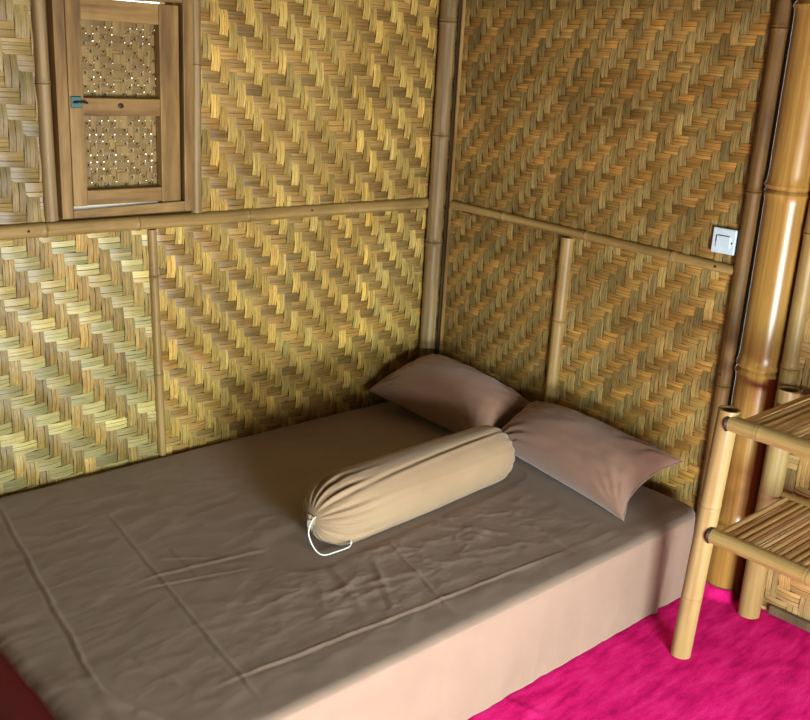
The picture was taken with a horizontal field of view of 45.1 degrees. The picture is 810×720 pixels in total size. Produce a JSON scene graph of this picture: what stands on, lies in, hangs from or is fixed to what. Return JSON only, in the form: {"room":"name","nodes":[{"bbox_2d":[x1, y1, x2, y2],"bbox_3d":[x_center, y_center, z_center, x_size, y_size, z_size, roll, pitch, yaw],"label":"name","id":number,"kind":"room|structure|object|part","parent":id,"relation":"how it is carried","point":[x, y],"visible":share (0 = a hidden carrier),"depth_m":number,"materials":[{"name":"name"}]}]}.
{"room":"traditional dwelling","nodes":[
{"label":"traditional dwelling","id":0,"kind":"room"},
{"bbox_2d":[0,0,440,497],"bbox_3d":[-1.345,-0.382,2.929,4.000,2.350,0.038,-12,23,-41],"label":"wall","id":1,"kind":"structure","parent":0,"point":[267,325],"depth_m":3.58,"materials":[{"name":"beige wicker"}]},
{"bbox_2d":[30,0,58,221],"bbox_3d":[-1.088,-0.990,2.915,0.049,1.154,0.024,-13,23,-41],"label":"batten","id":2,"kind":"object","parent":1,"relation":"attached to","point":[38,7],"visible":1,"depth_m":2.98,"materials":[{"name":"brown wood"}]},
{"bbox_2d":[147,229,166,457],"bbox_3d":[-0.882,0.097,3.512,0.037,1.142,0.018,-14,24,-40],"label":"batten","id":3,"kind":"object","parent":1,"relation":"attached to","point":[151,234],"visible":0.69,"depth_m":3.45,"materials":[{"name":"brown wood"}]},
{"bbox_2d":[191,0,201,212],"bbox_3d":[-0.698,-1.072,3.263,0.045,1.160,0.022,-12,23,-41],"label":"batten","id":4,"kind":"object","parent":1,"relation":"attached to","point":[196,3],"visible":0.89,"depth_m":3.32,"materials":[{"name":"brown wood"}]},
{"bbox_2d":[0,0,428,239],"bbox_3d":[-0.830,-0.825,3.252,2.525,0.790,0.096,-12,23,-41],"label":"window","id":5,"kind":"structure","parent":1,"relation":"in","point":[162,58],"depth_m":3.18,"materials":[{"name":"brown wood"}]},
{"bbox_3d":[-0.917,-0.962,3.128,0.302,0.239,0.004,-12,23,-41],"label":"woven panel","id":6,"kind":"part","parent":5,"relation":"part of","materials":[{"name":"beige wicker"}]},
{"bbox_3d":[-0.933,-0.687,3.213,0.302,0.240,0.004,-12,23,-41],"label":"woven panel","id":7,"kind":"part","parent":5,"relation":"part of","materials":[{"name":"beige wicker"}]},
{"bbox_3d":[-0.835,-0.473,3.344,2.525,0.053,0.028,-12,23,-41],"label":"bamboo rail","id":8,"kind":"part","parent":5,"relation":"part of","materials":[{"name":"brown wood"}]},
{"bbox_2d":[434,0,809,621],"bbox_3d":[1.394,-0.254,3.016,0.138,2.350,3.600,-12,23,-41],"label":"wall","id":9,"kind":"structure","parent":0,"point":[630,120],"depth_m":3.56,"materials":[{"name":"beige wicker"}]},
{"bbox_2d":[436,0,462,353],"bbox_3d":[0.188,-0.678,4.171,0.010,2.350,0.024,-12,23,-41],"label":"corner lath","id":10,"kind":"object","parent":9,"relation":"attached to","point":[460,2],"visible":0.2,"depth_m":4.13,"materials":[{"name":"brown wood"}]},
{"bbox_2d":[439,0,465,354],"bbox_3d":[0.195,-0.673,4.156,0.016,2.350,0.008,-12,23,-41],"label":"strip","id":11,"kind":"object","parent":9,"relation":"attached to","point":[463,1],"visible":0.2,"depth_m":4.11,"materials":[{"name":"brown wood"}]},
{"bbox_2d":[544,236,573,403],"bbox_3d":[0.582,0.071,3.889,0.030,1.128,0.060,-12,23,-41],"label":"batten","id":12,"kind":"object","parent":9,"relation":"attached to","point":[566,244],"visible":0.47,"depth_m":3.80,"materials":[{"name":"brown wood"}]},
{"bbox_2d":[450,200,733,274],"bbox_3d":[0.642,-0.478,3.691,0.022,0.040,1.336,-12,24,-41],"label":"bamboo rail","id":13,"kind":"object","parent":9,"relation":"attached to","point":[674,256],"visible":1,"depth_m":3.60,"materials":[{"name":"brown wood"}]},
{"bbox_2d":[711,227,737,255],"bbox_3d":[1.059,-0.395,3.240,0.018,0.084,0.085,-12,23,-41],"label":"light switch","id":14,"kind":"object","parent":9,"relation":"attached to","point":[724,240],"visible":1,"depth_m":3.23,"materials":[{"name":"white plastic"}]},
{"bbox_2d":[694,0,792,527],"bbox_3d":[1.103,-0.328,3.202,0.031,2.350,0.059,-12,23,-41],"label":"bamboo pole","id":15,"kind":"object","parent":9,"relation":"attached to","point":[779,28],"visible":0.79,"depth_m":3.15,"materials":[{"name":"brown wood"}]},
{"bbox_2d":[754,201,809,511],"bbox_3d":[1.248,-0.273,3.050,0.031,2.350,0.062,-12,23,-41],"label":"batten","id":16,"kind":"object","parent":9,"relation":"attached to","point":[789,366],"visible":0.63,"depth_m":3.08,"materials":[{"name":"brown wood"}]},
{"bbox_2d":[768,604,809,631],"bbox_3d":[1.577,0.974,2.986,0.016,0.031,0.990,-12,23,-41],"label":"baseboard","id":17,"kind":"structure","parent":9,"relation":"attached to","point":[775,611],"depth_m":3.27,"materials":[{"name":"brown wood"}]},
{"bbox_3d":[0.065,1.280,1.934,4.450,0.076,4.300,-12,23,-41],"label":"floor","id":18,"kind":"structure","parent":0,"visible":0},
{"bbox_2d":[418,0,457,357],"bbox_3d":[0.134,-0.679,4.165,0.077,2.350,0.076,-2,18,-15],"label":"bamboo post","id":19,"kind":"object","parent":18,"relation":"on","point":[448,8],"visible":0.77,"depth_m":4.10,"materials":[{"name":"brown wood"}]},
{"bbox_2d":[468,582,809,719],"bbox_3d":[-0.176,1.186,1.990,3.978,0.032,3.530,-12,23,-41],"label":"carpet","id":20,"kind":"object","parent":18,"relation":"on","point":[738,667],"visible":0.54,"depth_m":2.96,"materials":[{"name":"pink carpet"}]},
{"bbox_2d":[0,653,54,719],"bbox_3d":[-0.263,0.657,3.232,2.175,0.287,1.463,-12,23,-41],"label":"mattress","id":21,"kind":"object","parent":20,"relation":"on","point":[18,701],"visible":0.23,"depth_m":2.41,"materials":[{"name":"fabric"}]},
{"bbox_2d":[0,401,694,719],"bbox_3d":[-0.256,0.647,3.225,2.195,0.309,1.501,-12,23,-41],"label":"sheet","id":22,"kind":"object","parent":21,"relation":"on","point":[192,584],"visible":0.77,"depth_m":2.82,"materials":[{"name":"brown fabric"}]},
{"bbox_2d":[301,425,514,555],"bbox_3d":[0.024,0.399,3.241,0.942,0.208,0.245,-12,23,-41],"label":"bolster","id":23,"kind":"object","parent":22,"relation":"on","point":[357,502],"visible":1,"depth_m":3.10,"materials":[{"name":"beige fabric"}]},
{"bbox_2d":[368,353,530,432],"bbox_3d":[0.192,0.135,4.029,0.366,0.222,0.640,-12,23,-41],"label":"pillow","id":24,"kind":"object","parent":22,"relation":"on","point":[452,394],"visible":0.84,"depth_m":3.93,"materials":[{"name":"brown fabric"}]},
{"bbox_2d":[501,401,682,520],"bbox_3d":[0.625,0.325,3.570,0.356,0.213,0.708,-12,23,-41],"label":"pillow","id":25,"kind":"object","parent":22,"relation":"on","point":[601,462],"visible":0.92,"depth_m":3.45,"materials":[{"name":"brown fabric"}]},
{"bbox_2d":[670,386,809,659],"bbox_3d":[1.326,0.602,2.793,0.499,0.831,0.911,-12,23,-41],"label":"shelf","id":26,"kind":"object","parent":20,"relation":"on","point":[779,427],"visible":1,"depth_m":2.90,"materials":[{"name":"wood"}]},
{"bbox_3d":[0.900,0.533,2.939,0.064,0.830,0.064,-12,25,-41],"label":"leg","id":27,"kind":"part","parent":26,"relation":"part of","materials":[{"name":"brown wood"}]},
{"bbox_3d":[1.193,0.478,3.204,0.073,0.809,0.073,-12,23,-41],"label":"leg","id":28,"kind":"part","parent":26,"relation":"part of","materials":[{"name":"brown wood"}]},
{"bbox_2d":[706,0,809,597],"bbox_3d":[1.205,-0.306,3.155,0.160,2.353,0.160,10,18,20],"label":"bamboo post","id":29,"kind":"object","parent":18,"relation":"on","point":[786,192],"visible":0.77,"depth_m":3.12,"materials":[{"name":"brown wood"}]}
]}

